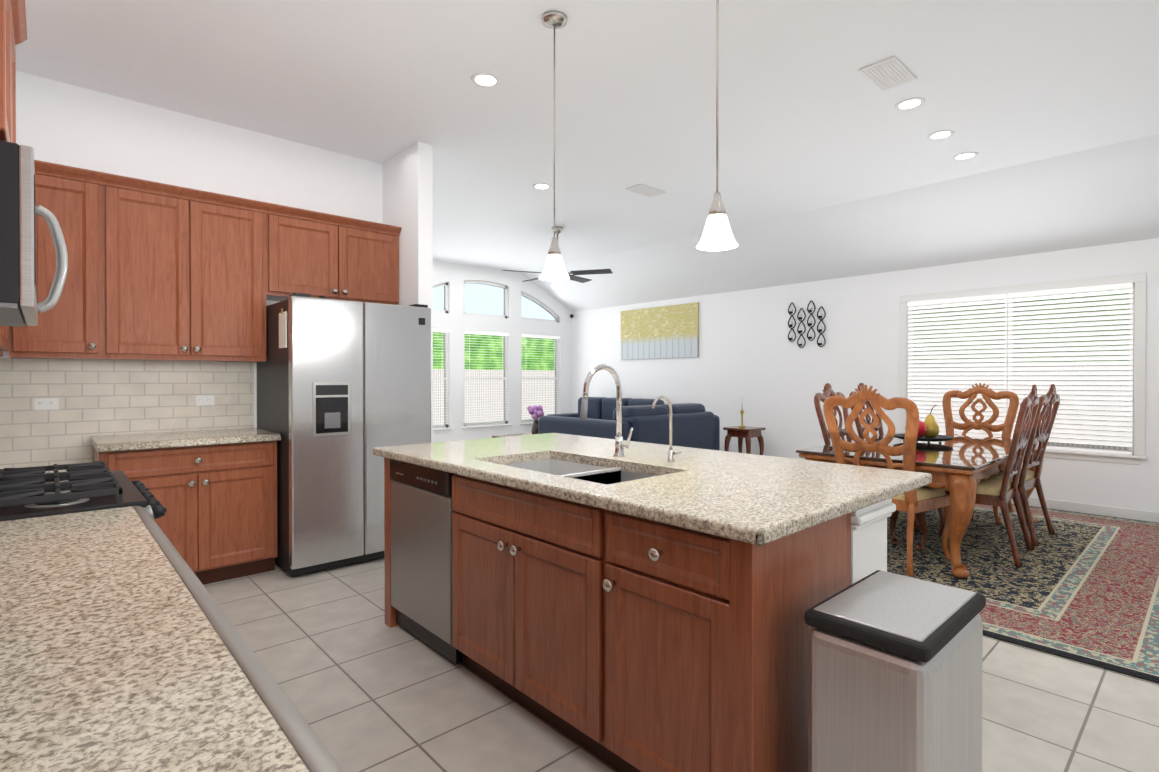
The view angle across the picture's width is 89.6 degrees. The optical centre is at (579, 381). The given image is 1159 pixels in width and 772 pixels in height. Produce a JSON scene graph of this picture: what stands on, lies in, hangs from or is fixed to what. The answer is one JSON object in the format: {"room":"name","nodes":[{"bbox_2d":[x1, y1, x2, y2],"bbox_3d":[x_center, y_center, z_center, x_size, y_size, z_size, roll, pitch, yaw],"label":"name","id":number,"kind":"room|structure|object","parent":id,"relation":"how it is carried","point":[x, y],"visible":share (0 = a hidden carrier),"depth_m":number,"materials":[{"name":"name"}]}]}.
{"room":"dining room and kitchen","nodes":[
{"label":"dining room and kitchen","id":0,"kind":"room"},
{"bbox_2d":[0,71,379,427],"bbox_3d":[-2.641,-0.284,4.094,2.520,3.070,0.120,0,0,-42],"label":"wall","id":1,"kind":"structure","parent":0,"point":[60,123],"depth_m":3.97,"materials":[{"name":"white paint"}]},
{"bbox_2d":[34,398,58,409],"bbox_3d":[-3.190,0.135,3.497,0.110,0.070,0.006,0,0,-42],"label":"electrical outlet plate","id":2,"kind":"object","parent":1,"relation":"attached to","point":[53,403],"depth_m":3.50,"materials":[{"name":"white plastic"}]},
{"bbox_2d":[9,160,120,359],"bbox_3d":[-3.025,-0.676,3.436,0.468,1.082,0.328,0,0,-42],"label":"upper cabinet","id":3,"kind":"object","parent":1,"relation":"attached to","point":[84,323],"depth_m":3.36,"materials":[{"name":"brown wood"}]},
{"bbox_2d":[121,176,280,361],"bbox_3d":[-2.585,-0.678,3.837,1.026,1.082,0.328,0,0,-42],"label":"upper cabinet","id":4,"kind":"object","parent":1,"relation":"attached to","point":[156,271],"depth_m":3.73,"materials":[{"name":"brown wood"}]},
{"bbox_2d":[196,395,213,405],"bbox_3d":[-2.592,0.132,4.043,0.110,0.070,0.006,0,0,-42],"label":"electrical outlet plate","id":5,"kind":"object","parent":1,"relation":"attached to","point":[202,400],"depth_m":4.04,"materials":[{"name":"white plastic"}]},
{"bbox_2d":[281,205,400,304],"bbox_3d":[-1.901,-0.912,4.459,0.966,0.622,0.328,0,0,-42],"label":"upper cabinet","id":6,"kind":"object","parent":1,"relation":"attached to","point":[324,255],"depth_m":4.33,"materials":[{"name":"brown wood"}]},
{"bbox_2d":[380,142,432,442],"bbox_3d":[-2.520,-0.295,5.950,0.120,3.070,3.980,0,0,-42],"label":"wall","id":7,"kind":"structure","parent":0,"point":[406,179],"depth_m":4.51,"materials":[{"name":"white paint"}]},
{"bbox_2d":[433,260,571,442],"bbox_3d":[-2.018,-0.315,9.183,4.980,3.070,0.120,0,0,-42],"label":"wall","id":8,"kind":"structure","parent":0,"point":[455,321],"depth_m":9.75,"materials":[{"name":"white paint"}]},
{"bbox_2d":[433,280,558,430],"bbox_3d":[-1.532,-0.448,9.585,3.200,2.390,0.140,0,0,-42],"label":"window","id":9,"kind":"structure","parent":8,"relation":"in","point":[485,298],"depth_m":9.72,"materials":[{"name":"white"}]},
{"bbox_2d":[433,329,448,342],"bbox_3d":[-2.147,-0.704,9.010,0.257,0.206,0.047,0,0,-42],"label":"window blinds","id":10,"kind":"object","parent":9,"relation":"attached to","point":[434,330],"depth_m":9.01,"materials":[{"name":"white plastic"}]},
{"bbox_2d":[464,331,508,423],"bbox_3d":[-1.528,-0.070,9.579,0.853,1.481,0.047,0,0,-42],"label":"window blinds","id":11,"kind":"object","parent":9,"relation":"attached to","point":[494,334],"depth_m":9.55,"materials":[{"name":"white plastic"}]},
{"bbox_2d":[521,334,559,363],"bbox_3d":[-0.695,-0.566,10.336,0.857,0.499,0.047,0,0,-42],"label":"window blinds","id":12,"kind":"object","parent":9,"relation":"attached to","point":[522,335],"depth_m":10.32,"materials":[{"name":"white plastic"}]},
{"bbox_2d":[521,389,559,418],"bbox_3d":[-0.696,0.392,10.341,0.857,0.504,0.047,0,0,-42],"label":"window blinds","id":13,"kind":"object","parent":9,"relation":"attached to","point":[535,389],"depth_m":10.35,"materials":[{"name":"white plastic"}]},
{"bbox_2d":[15,0,1158,311],"bbox_3d":[0.827,-1.554,4.083,7.880,0.730,11.480,0,0,-42],"label":"ceiling","id":14,"kind":"structure","parent":0,"point":[833,164],"depth_m":3.95,"materials":[{"name":"white paint"}]},
{"bbox_2d":[471,72,499,87],"bbox_3d":[-0.565,-1.812,3.515,0.176,0.006,0.176,0,0,-42],"label":"recessed light","id":15,"kind":"object","parent":14,"relation":"in","point":[485,80],"visible":1,"depth_m":3.51,"materials":[{"name":"white glass"}]},
{"bbox_2d":[532,183,550,189],"bbox_3d":[-0.355,-1.824,5.466,0.176,0.006,0.176,0,0,-42],"label":"recessed light","id":16,"kind":"object","parent":14,"relation":"in","point":[541,186],"visible":1,"depth_m":5.46,"materials":[{"name":"white glass"}]},
{"bbox_2d":[539,10,568,280],"bbox_3d":[-0.125,-1.164,2.918,0.152,1.294,0.152,0,0,-42],"label":"pendant light","id":17,"kind":"object","parent":14,"relation":"hanging from","point":[554,269],"visible":0.98,"depth_m":2.90,"materials":[{"name":"white glass"}]},
{"bbox_2d":[502,226,612,288],"bbox_3d":[-0.279,-1.469,7.017,1.296,0.734,1.260,0,0,-42],"label":"ceiling fan","id":18,"kind":"object","parent":14,"relation":"hanging from","point":[558,284],"visible":0.52,"depth_m":6.93,"materials":[{"name":"silver metal"}]},
{"bbox_2d":[626,184,665,197],"bbox_3d":[0.635,-1.819,5.583,0.360,0.016,0.200,0,0,-42],"label":"ceiling vent","id":19,"kind":"object","parent":14,"relation":"in","point":[645,190],"visible":0.96,"depth_m":5.55,"materials":[{"name":"white metal"}]},
{"bbox_2d":[697,0,737,250],"bbox_3d":[0.522,-1.159,2.209,0.152,1.294,0.152,0,0,-42],"label":"pendant light","id":20,"kind":"object","parent":14,"relation":"hanging from","point":[717,234],"visible":1,"depth_m":2.20,"materials":[{"name":"white glass"}]},
{"bbox_2d":[858,56,916,90],"bbox_3d":[1.817,-1.806,3.441,0.360,0.016,0.200,0,0,-42],"label":"ceiling vent","id":21,"kind":"object","parent":14,"relation":"in","point":[888,73],"visible":1,"depth_m":3.42,"materials":[{"name":"white metal"}]},
{"bbox_2d":[895,97,924,110],"bbox_3d":[2.160,-1.814,3.822,0.176,0.006,0.176,0,0,-42],"label":"recessed light","id":22,"kind":"object","parent":14,"relation":"in","point":[909,103],"visible":1,"depth_m":3.81,"materials":[{"name":"white glass"}]},
{"bbox_2d":[927,130,954,139],"bbox_3d":[2.664,-1.817,4.308,0.176,0.006,0.176,0,0,-42],"label":"recessed light","id":23,"kind":"object","parent":14,"relation":"in","point":[940,135],"visible":1,"depth_m":4.30,"materials":[{"name":"white glass"}]},
{"bbox_2d":[952,152,977,160],"bbox_3d":[3.115,-1.819,4.719,0.176,0.006,0.176,0,0,-42],"label":"recessed light","id":24,"kind":"object","parent":14,"relation":"in","point":[964,156],"visible":1,"depth_m":4.72,"materials":[{"name":"white glass"}]},
{"bbox_2d":[204,557,1158,771],"bbox_3d":[0.827,1.301,4.100,7.880,0.100,11.480,0,0,-42],"label":"floor","id":25,"kind":"structure","parent":0,"point":[362,685],"depth_m":2.32,"materials":[{"name":"tile"}]},
{"bbox_2d":[0,461,166,521],"bbox_3d":[-1.712,0.781,1.754,0.704,0.969,0.750,0,0,-42],"label":"range cooktop","id":26,"kind":"object","parent":25,"relation":"on","point":[29,492],"visible":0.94,"depth_m":1.69,"materials":[{"name":"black metal"}]},
{"bbox_2d":[0,358,343,771],"bbox_3d":[-0.964,0.572,1.554,1.563,1.389,5.898,0,0,-42],"label":"countertop","id":27,"kind":"structure","parent":25,"relation":"on","point":[124,646],"depth_m":1.04,"materials":[{"name":"beige stone"}]},
{"bbox_2d":[257,293,430,576],"bbox_3d":[-1.718,0.345,4.265,0.962,1.810,0.847,0,0,-42],"label":"refrigerator","id":28,"kind":"object","parent":25,"relation":"on","point":[343,388],"visible":0.85,"depth_m":3.87,"materials":[{"name":"grey metal"}]},
{"bbox_2d":[492,433,531,437],"bbox_3d":[-0.634,0.999,8.491,1.100,0.450,0.640,0,0,-42],"label":"coffee table","id":29,"kind":"object","parent":25,"relation":"on","point":[495,436],"visible":0.06,"depth_m":8.37,"materials":[{"name":"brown wood"}]},
{"bbox_2d":[527,405,543,434],"bbox_3d":[-0.633,0.558,8.496,0.292,0.431,0.327,0,0,-42],"label":"flower vase","id":30,"kind":"object","parent":29,"relation":"on","point":[535,412],"visible":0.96,"depth_m":8.43,"materials":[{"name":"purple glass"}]},
{"bbox_2d":[547,397,664,419],"bbox_3d":[0.482,0.744,9.372,0.950,0.950,2.200,0,0,-42],"label":"sofa","id":31,"kind":"object","parent":25,"relation":"on","point":[603,408],"visible":0.17,"depth_m":9.55,"materials":[{"name":"blue fabric"}]},
{"bbox_2d":[538,403,719,450],"bbox_3d":[0.667,0.755,7.449,1.920,0.950,1.500,0,0,-42],"label":"sectional sofa","id":32,"kind":"object","parent":25,"relation":"on","point":[695,425],"visible":0.33,"depth_m":6.86,"materials":[{"name":"blue fabric"}]},
{"bbox_2d":[373,453,904,771],"bbox_3d":[0.016,0.823,2.519,0.914,0.876,2.199,0,0,-42],"label":"kitchen island","id":33,"kind":"object","parent":25,"relation":"on","point":[641,607],"depth_m":1.81,"materials":[{"name":"brown wood"}]},
{"bbox_2d":[373,439,860,540],"bbox_3d":[-0.097,0.366,2.416,0.588,0.040,2.212,0,0,-42],"label":"island countertop","id":34,"kind":"structure","parent":33,"relation":"on","point":[747,506],"depth_m":1.87,"materials":[{"name":"beige stone"}]},
{"bbox_2d":[497,457,656,484],"bbox_3d":[-0.027,0.472,2.443,0.458,0.197,0.857,0,0,-42],"label":"sink","id":35,"kind":"object","parent":34,"relation":"in","point":[567,466],"depth_m":2.70,"materials":[{"name":"silver metal"}]},
{"bbox_2d":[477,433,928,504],"bbox_3d":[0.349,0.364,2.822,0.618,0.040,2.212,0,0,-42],"label":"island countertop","id":36,"kind":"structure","parent":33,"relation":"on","point":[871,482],"depth_m":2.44,"materials":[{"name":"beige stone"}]},
{"bbox_2d":[580,364,632,456],"bbox_3d":[0.119,0.133,2.604,0.269,0.423,0.101,0,0,-42],"label":"kitchen faucet","id":37,"kind":"object","parent":36,"relation":"on","point":[620,446],"visible":1,"depth_m":2.66,"materials":[{"name":"silver metal"}]},
{"bbox_2d":[651,396,681,461],"bbox_3d":[0.368,0.203,2.472,0.143,0.286,0.075,0,0,-42],"label":"filter faucet","id":38,"kind":"object","parent":36,"relation":"on","point":[671,453],"visible":1,"depth_m":2.51,"materials":[{"name":"silver metal"}]},
{"bbox_2d":[723,426,765,454],"bbox_3d":[2.184,0.918,7.745,0.411,0.620,0.414,0,0,-42],"label":"side table","id":39,"kind":"object","parent":25,"relation":"on","point":[747,433],"visible":0.56,"depth_m":7.68,"materials":[{"name":"brown wood"}]},
{"bbox_2d":[739,397,744,427],"bbox_3d":[2.156,0.408,7.743,0.090,0.399,0.088,0,0,-42],"label":"candle holder","id":40,"kind":"object","parent":39,"relation":"on","point":[742,425],"visible":1,"depth_m":7.73,"materials":[{"name":"gold metal"}]},
{"bbox_2d":[804,570,985,771],"bbox_3d":[0.786,0.907,1.455,0.487,0.720,0.274,0,0,-42],"label":"trash can","id":41,"kind":"object","parent":25,"relation":"on","point":[895,674],"visible":1,"depth_m":1.34,"materials":[{"name":"metal"}]},
{"bbox_2d":[887,504,1158,682],"bbox_3d":[2.895,1.240,4.686,3.747,0.014,2.807,0,0,-42],"label":"rug","id":42,"kind":"object","parent":25,"relation":"on","point":[1081,587],"depth_m":3.66,"materials":[{"name":"multicoloured fabric"}]},
{"bbox_2d":[814,383,921,544],"bbox_3d":[2.374,0.623,4.816,0.648,1.214,0.688,0,0,-44],"label":"dining chair","id":43,"kind":"object","parent":42,"relation":"on","point":[827,392],"visible":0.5,"depth_m":4.82,"materials":[{"name":"brown wood"}]},
{"bbox_2d":[823,385,950,575],"bbox_3d":[2.147,0.628,4.061,0.688,1.214,0.648,0,0,-38],"label":"dining chair","id":44,"kind":"object","parent":42,"relation":"on","point":[918,500],"visible":0.73,"depth_m":3.84,"materials":[{"name":"brown wood"}]},
{"bbox_2d":[849,383,927,527],"bbox_3d":[2.886,0.620,5.282,0.648,1.214,0.688,0,0,-42],"label":"dining chair","id":45,"kind":"object","parent":42,"relation":"on","point":[869,422],"visible":0.25,"depth_m":5.46,"materials":[{"name":"brown wood"}]},
{"bbox_2d":[796,432,1042,577],"bbox_3d":[2.820,0.872,4.703,2.200,0.720,1.150,0,0,-42],"label":"dining table","id":46,"kind":"object","parent":42,"relation":"on","point":[959,467],"visible":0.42,"depth_m":3.93,"materials":[{"name":"brown wood"}]},
{"bbox_2d":[894,404,953,443],"bbox_3d":[2.890,0.352,4.920,0.442,0.316,0.442,0,0,-42],"label":"fruit tray","id":47,"kind":"object","parent":46,"relation":"on","point":[928,429],"visible":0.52,"depth_m":4.90,"materials":[{"name":"grey metal"}]},
{"bbox_2d":[925,383,1018,523],"bbox_3d":[3.642,0.619,5.446,0.688,1.214,0.648,0,0,-42],"label":"dining chair","id":48,"kind":"object","parent":42,"relation":"on","point":[987,426],"visible":0.6,"depth_m":5.60,"materials":[{"name":"brown wood"}]},
{"bbox_2d":[915,385,1038,566],"bbox_3d":[2.896,0.627,4.252,0.688,1.214,0.648,0,0,45],"label":"dining chair","id":49,"kind":"object","parent":42,"relation":"on","point":[996,491],"visible":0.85,"depth_m":4.03,"materials":[{"name":"brown wood"}]},
{"bbox_2d":[971,384,1059,545],"bbox_3d":[3.402,0.624,4.713,0.648,1.214,0.688,0,0,-40],"label":"dining chair","id":50,"kind":"object","parent":42,"relation":"on","point":[1040,434],"visible":0.67,"depth_m":4.49,"materials":[{"name":"brown wood"}]},
{"bbox_2d":[572,238,1158,511],"bbox_3d":[3.694,-0.300,6.705,0.120,3.070,11.480,0,0,-42],"label":"wall","id":51,"kind":"structure","parent":0,"point":[763,366],"depth_m":7.36,"materials":[{"name":"white paint"}]},
{"bbox_2d":[621,302,698,359],"bbox_3d":[1.236,-0.773,9.279,0.028,0.815,1.580,0,0,-42],"label":"painting","id":52,"kind":"object","parent":51,"relation":"attached to","point":[671,331],"visible":0.94,"depth_m":9.20,"materials":[{"name":"fabric"}]},
{"bbox_2d":[788,300,825,347],"bbox_3d":[2.884,-0.729,7.446,0.072,0.601,0.502,0,0,-42],"label":"decor","id":53,"kind":"object","parent":51,"relation":"attached to","point":[808,324],"visible":0.94,"depth_m":7.44,"materials":[{"name":"grey metal"}]},
{"bbox_2d":[899,273,1147,463],"bbox_3d":[4.354,-0.115,5.934,0.125,1.700,2.050,0,0,-42],"label":"window","id":54,"kind":"structure","parent":51,"relation":"in","point":[1137,448],"depth_m":5.58,"materials":[{"name":"white"}]},
{"bbox_2d":[907,283,1133,454],"bbox_3d":[4.332,-0.117,5.914,0.055,1.543,1.850,0,0,-42],"label":"window blinds","id":55,"kind":"object","parent":54,"relation":"attached to","point":[1121,398],"visible":0.73,"depth_m":5.72,"materials":[{"name":"white plastic"}]},
{"bbox_2d":[1011,497,1158,522],"bbox_3d":[3.644,1.185,6.668,0.016,0.100,11.240,0,0,-42],"label":"baseboard","id":56,"kind":"structure","parent":51,"relation":"attached to","point":[1142,515],"depth_m":5.39,"materials":[{"name":"white wood"}]},
{"bbox_3d":[-0.914,-0.260,0.242,0.120,3.070,8.140,0,0,-42],"label":"wall","id":57,"kind":"structure","parent":0,"visible":0},
{"bbox_2d":[0,326,3,355],"bbox_3d":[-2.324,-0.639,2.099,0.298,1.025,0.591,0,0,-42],"label":"upper cabinet","id":58,"kind":"object","parent":57,"relation":"attached to","point":[1,327],"depth_m":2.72,"materials":[{"name":"brown wood"}]},
{"bbox_2d":[4,326,7,350],"bbox_3d":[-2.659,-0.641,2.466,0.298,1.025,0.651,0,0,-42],"label":"upper cabinet","id":59,"kind":"object","parent":57,"relation":"attached to","point":[5,327],"depth_m":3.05,"materials":[{"name":"brown wood"}]},
{"bbox_2d":[0,0,19,142],"bbox_3d":[-1.842,-0.911,1.625,0.374,0.590,0.756,0,0,-42],"label":"upper cabinet","id":60,"kind":"object","parent":57,"relation":"attached to","point":[13,29],"depth_m":1.70,"materials":[{"name":"brown wood"}]},
{"bbox_2d":[0,140,67,326],"bbox_3d":[-1.794,-0.397,1.672,0.503,0.425,0.746,0,0,-42],"label":"over-the-range microwave","id":61,"kind":"object","parent":60,"relation":"attached to","point":[20,305],"visible":1,"depth_m":1.50,"materials":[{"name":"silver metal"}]}
]}

